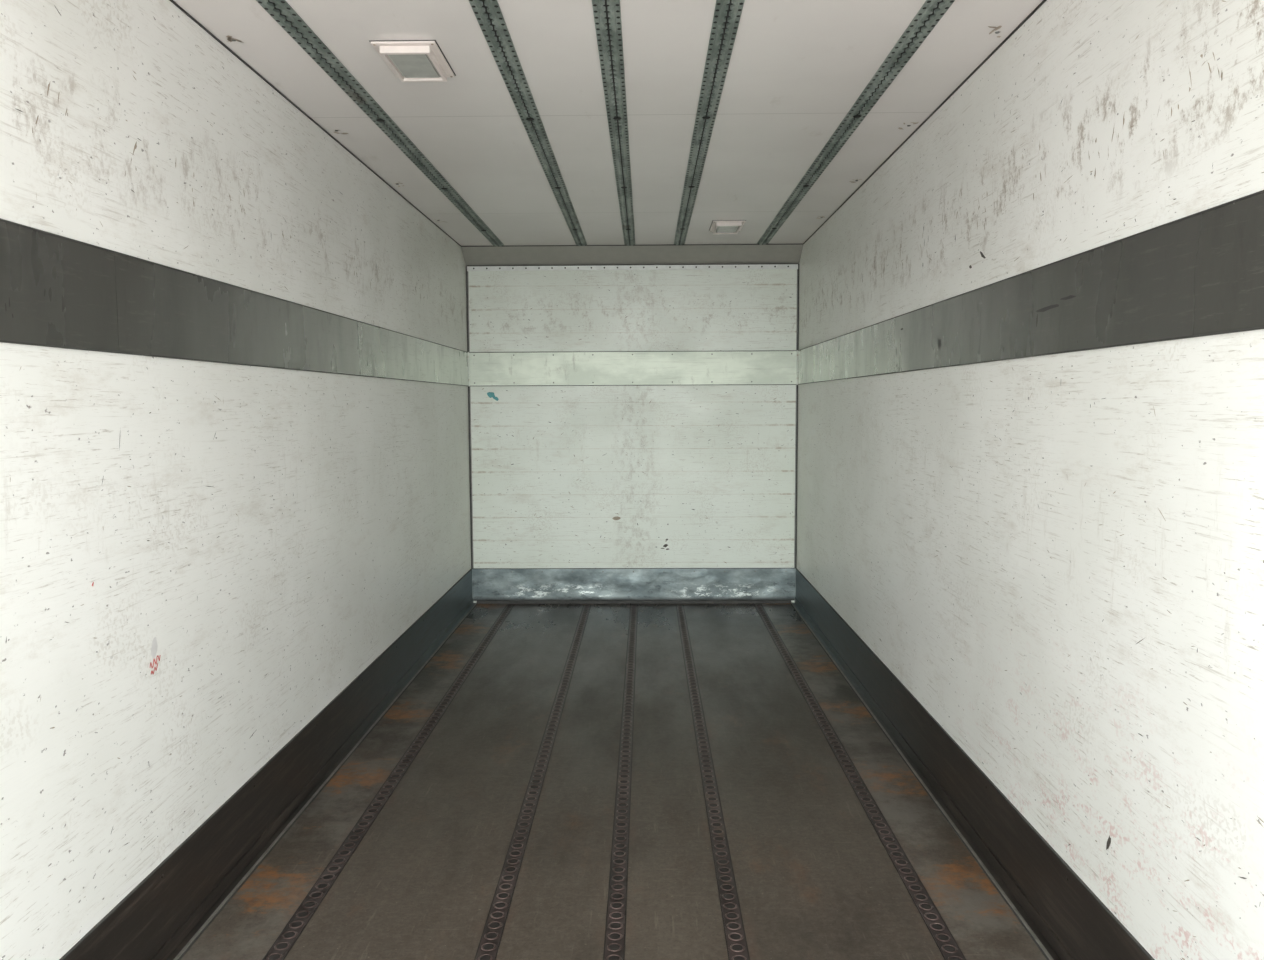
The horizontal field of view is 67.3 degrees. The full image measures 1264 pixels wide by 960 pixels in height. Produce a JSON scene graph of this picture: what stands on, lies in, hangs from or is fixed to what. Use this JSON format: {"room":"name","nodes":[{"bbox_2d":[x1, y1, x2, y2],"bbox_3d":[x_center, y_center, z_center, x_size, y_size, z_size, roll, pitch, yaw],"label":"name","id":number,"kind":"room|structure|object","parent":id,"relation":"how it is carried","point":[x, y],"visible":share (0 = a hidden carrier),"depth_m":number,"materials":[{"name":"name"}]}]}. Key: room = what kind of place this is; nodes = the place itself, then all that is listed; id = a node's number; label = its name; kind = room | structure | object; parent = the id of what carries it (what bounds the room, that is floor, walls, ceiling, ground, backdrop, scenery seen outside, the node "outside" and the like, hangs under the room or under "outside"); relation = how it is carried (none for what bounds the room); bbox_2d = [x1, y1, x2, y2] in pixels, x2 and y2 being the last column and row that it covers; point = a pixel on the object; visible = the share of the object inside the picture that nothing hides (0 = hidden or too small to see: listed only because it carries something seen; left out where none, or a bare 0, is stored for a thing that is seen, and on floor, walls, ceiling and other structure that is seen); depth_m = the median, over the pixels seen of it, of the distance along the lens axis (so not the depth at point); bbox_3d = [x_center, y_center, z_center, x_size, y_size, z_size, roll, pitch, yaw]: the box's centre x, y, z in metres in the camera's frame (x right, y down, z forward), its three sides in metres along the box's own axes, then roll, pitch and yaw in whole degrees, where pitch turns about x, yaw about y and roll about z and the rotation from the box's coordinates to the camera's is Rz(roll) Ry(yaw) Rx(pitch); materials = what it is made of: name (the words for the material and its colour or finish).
{"room":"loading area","nodes":[
{"label":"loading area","id":0,"kind":"room"},
{"bbox_2d":[0,0,470,959],"bbox_3d":[-1.313,-0.118,3.933,0.050,2.783,6.720,0,5,1],"label":"wall","id":1,"kind":"structure","parent":0,"point":[64,788],"depth_m":2.74,"materials":[{"name":"paint"}]},
{"bbox_2d":[92,582,159,674],"bbox_3d":[-1.306,0.387,2.465,0.001,0.305,0.306,0,5,1],"label":"paper label","id":2,"kind":"object","parent":1,"relation":"attached to","point":[154,642],"visible":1,"depth_m":2.60,"materials":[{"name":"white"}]},
{"bbox_2d":[6,5,460,897],"bbox_3d":[-1.282,-0.203,4.252,0.001,2.202,5.672,0,5,1],"label":"scuff marks","id":3,"kind":"object","parent":1,"relation":"attached to","point":[135,146],"visible":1,"depth_m":2.80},
{"bbox_2d":[0,218,467,385],"bbox_3d":[-1.288,-0.569,3.865,0.006,0.256,6.658,0,5,1],"label":"trim","id":4,"kind":"structure","parent":1,"relation":"attached to","point":[57,291],"depth_m":2.67,"materials":[{"name":"metal"}]},
{"bbox_2d":[59,568,476,959],"bbox_3d":[-1.259,1.085,4.000,0.048,0.273,6.662,0,5,1],"label":"baseboard","id":5,"kind":"structure","parent":1,"relation":"attached to","point":[166,913],"depth_m":3.25,"materials":[{"name":"metal"}]},
{"bbox_2d":[169,0,460,245],"bbox_3d":[-1.293,-1.443,3.704,0.005,0.005,6.480,0,5,1],"label":"trim","id":6,"kind":"structure","parent":1,"relation":"attached to","point":[172,1],"depth_m":3.54,"materials":[{"name":"grey metal"}]},
{"bbox_2d":[173,0,1042,245],"bbox_3d":[-0.047,-1.482,3.779,2.495,0.050,6.670,0,5,1],"label":"ceiling","id":7,"kind":"structure","parent":0,"point":[797,68],"depth_m":3.57,"materials":[{"name":"paint"}]},
{"bbox_2d":[256,0,503,245],"bbox_3d":[-1.013,-1.440,3.706,0.080,0.014,6.450,0,5,1],"label":"ceiling track","id":8,"kind":"object","parent":7,"relation":"attached to","point":[280,11],"depth_m":3.54,"materials":[{"name":"grey metal"}]},
{"bbox_2d":[369,40,455,81],"bbox_3d":[-0.724,-1.389,3.169,0.212,0.030,0.328,0,5,1],"label":"ceiling light","id":9,"kind":"object","parent":7,"relation":"attached to","point":[409,60],"depth_m":3.12,"materials":[{"name":"white plastic"}]},
{"bbox_2d":[469,0,586,245],"bbox_3d":[-0.411,-1.442,3.697,0.080,0.014,6.450,0,5,1],"label":"ceiling track","id":10,"kind":"object","parent":7,"relation":"attached to","point":[488,13],"depth_m":3.55,"materials":[{"name":"grey metal"}]},
{"bbox_2d":[592,0,634,245],"bbox_3d":[-0.061,-1.443,3.692,0.080,0.014,6.450,0,5,1],"label":"ceiling track","id":11,"kind":"object","parent":7,"relation":"attached to","point":[607,13],"depth_m":3.55,"materials":[{"name":"grey metal"}]},
{"bbox_2d":[226,26,1001,221],"bbox_3d":[-0.046,-1.470,3.966,2.455,0.004,4.094,0,5,1],"label":"screw stains","id":12,"kind":"object","parent":7,"relation":"attached to","point":[229,38],"visible":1,"depth_m":3.01,"materials":[{"name":"metal"}]},
{"bbox_2d":[674,0,744,244],"bbox_3d":[0.295,-1.444,3.686,0.080,0.014,6.450,0,5,1],"label":"ceiling track","id":13,"kind":"object","parent":7,"relation":"attached to","point":[727,13],"depth_m":3.55,"materials":[{"name":"grey metal"}]},
{"bbox_2d":[709,220,745,233],"bbox_3d":[0.618,-1.639,6.175,0.213,0.030,0.358,0,5,1],"label":"ceiling light","id":14,"kind":"object","parent":7,"relation":"attached to","point":[717,226],"depth_m":6.10,"materials":[{"name":"white plastic"}]},
{"bbox_2d":[757,0,954,244],"bbox_3d":[0.897,-1.446,3.678,0.080,0.014,6.450,0,5,1],"label":"ceiling track","id":15,"kind":"object","parent":7,"relation":"attached to","point":[931,12],"depth_m":3.56,"materials":[{"name":"grey metal"}]},
{"bbox_2d":[181,603,1046,959],"bbox_3d":[-0.035,1.242,3.999,2.495,0.050,6.670,0,5,1],"label":"floor","id":16,"kind":"structure","parent":0,"point":[815,879],"depth_m":3.51,"materials":[{"name":"metal"}]},
{"bbox_2d":[263,605,513,959],"bbox_3d":[-0.976,1.220,3.991,0.060,0.004,6.590,0,5,1],"label":"floor track","id":17,"kind":"object","parent":16,"relation":"on","point":[287,938],"visible":1,"depth_m":3.50,"materials":[{"name":"metal"}]},
{"bbox_2d":[474,604,590,959],"bbox_3d":[-0.388,1.218,3.982,0.060,0.004,6.590,0,5,1],"label":"floor track","id":18,"kind":"object","parent":16,"relation":"on","point":[488,947],"visible":1,"depth_m":3.50,"materials":[{"name":"metal"}]},
{"bbox_2d":[603,604,637,959],"bbox_3d":[-0.031,1.217,3.977,0.060,0.004,6.590,0,5,1],"label":"floor track","id":19,"kind":"object","parent":16,"relation":"on","point":[615,928],"visible":1,"depth_m":3.50,"materials":[{"name":"metal"}]},
{"bbox_2d":[676,604,749,959],"bbox_3d":[0.316,1.216,3.972,0.060,0.004,6.590,0,5,1],"label":"floor track","id":20,"kind":"object","parent":16,"relation":"on","point":[735,937],"visible":1,"depth_m":3.50,"materials":[{"name":"metal"}]},
{"bbox_2d":[754,604,965,959],"bbox_3d":[0.912,1.214,3.963,0.060,0.004,6.590,0,5,1],"label":"floor track","id":21,"kind":"object","parent":16,"relation":"on","point":[938,929],"visible":1,"depth_m":3.49,"materials":[{"name":"metal"}]},
{"bbox_2d":[468,269,797,602],"bbox_3d":[0.007,-0.392,7.238,2.495,2.783,0.050,0,5,1],"label":"wall","id":22,"kind":"structure","parent":0,"point":[753,446],"depth_m":7.22,"materials":[{"name":"paint"}]},
{"bbox_2d":[466,266,473,567],"bbox_3d":[-1.233,-0.462,7.219,0.016,2.292,0.012,0,5,1],"label":"trim","id":23,"kind":"structure","parent":22,"relation":"attached to","point":[467,285],"depth_m":7.22,"materials":[{"name":"metal"}]},
{"bbox_2d":[487,392,498,400],"bbox_3d":[-1.056,-0.634,7.207,0.090,0.066,0.001,0,5,1],"label":"sticker","id":24,"kind":"object","parent":22,"relation":"attached to","point":[490,394],"visible":1,"depth_m":7.21,"materials":[{"name":"teal paper"}]},
{"bbox_2d":[461,244,802,265],"bbox_3d":[0.000,-1.660,7.011,2.495,0.117,0.196,0,5,1],"label":"trim","id":25,"kind":"structure","parent":22,"relation":"attached to","point":[673,253],"depth_m":7.01,"materials":[{"name":"grey metal"}]},
{"bbox_2d":[467,263,797,270],"bbox_3d":[0.001,-1.592,7.107,2.475,0.038,0.016,0,5,1],"label":"trim","id":26,"kind":"structure","parent":22,"relation":"attached to","point":[774,265],"depth_m":7.10,"materials":[{"name":"white metal"}]},
{"bbox_2d":[474,290,790,562],"bbox_3d":[0.010,-0.445,7.207,2.438,2.188,0.001,0,5,1],"label":"scuff marks","id":27,"kind":"object","parent":22,"relation":"attached to","point":[616,517],"visible":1,"depth_m":7.27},
{"bbox_2d":[469,350,796,385],"bbox_3d":[0.005,-0.842,7.173,2.471,0.258,0.007,0,5,1],"label":"trim","id":28,"kind":"structure","parent":22,"relation":"attached to","point":[773,367],"depth_m":7.17,"materials":[{"name":"metal"}]},
{"bbox_2d":[472,568,795,603],"bbox_3d":[0.012,0.813,7.298,2.483,0.272,0.024,0,5,1],"label":"baseboard","id":29,"kind":"structure","parent":22,"relation":"attached to","point":[489,585],"depth_m":7.30,"materials":[{"name":"metal"}]},
{"bbox_2d":[794,264,798,567],"bbox_3d":[1.246,-0.470,7.182,0.016,2.292,0.012,0,5,1],"label":"trim","id":30,"kind":"structure","parent":22,"relation":"attached to","point":[797,320],"depth_m":7.19,"materials":[{"name":"metal"}]},
{"bbox_2d":[796,0,1263,959],"bbox_3d":[1.232,-0.126,3.895,0.050,2.783,6.720,0,5,1],"label":"wall","id":31,"kind":"structure","parent":0,"point":[1202,449],"depth_m":2.54,"materials":[{"name":"paint"}]},
{"bbox_2d":[803,0,1046,243],"bbox_3d":[1.197,-1.451,3.668,0.005,0.005,6.480,0,5,1],"label":"trim","id":32,"kind":"structure","parent":31,"relation":"attached to","point":[1043,1],"depth_m":3.46,"materials":[{"name":"grey metal"}]},
{"bbox_2d":[790,568,1154,959],"bbox_3d":[1.188,1.078,3.965,0.048,0.273,6.662,0,5,1],"label":"baseboard","id":33,"kind":"structure","parent":31,"relation":"attached to","point":[1060,913],"depth_m":3.23,"materials":[{"name":"metal"}]},
{"bbox_2d":[798,190,1263,384],"bbox_3d":[1.202,-0.576,3.828,0.006,0.256,6.658,0,5,1],"label":"trim","id":34,"kind":"structure","parent":31,"relation":"attached to","point":[1199,274],"depth_m":2.42,"materials":[{"name":"metal"}]},
{"bbox_2d":[802,0,1263,959],"bbox_3d":[1.210,-0.211,4.248,0.001,2.192,5.721,0,5,1],"label":"scuff marks","id":35,"kind":"object","parent":31,"relation":"attached to","point":[981,253],"visible":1,"depth_m":2.42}
]}

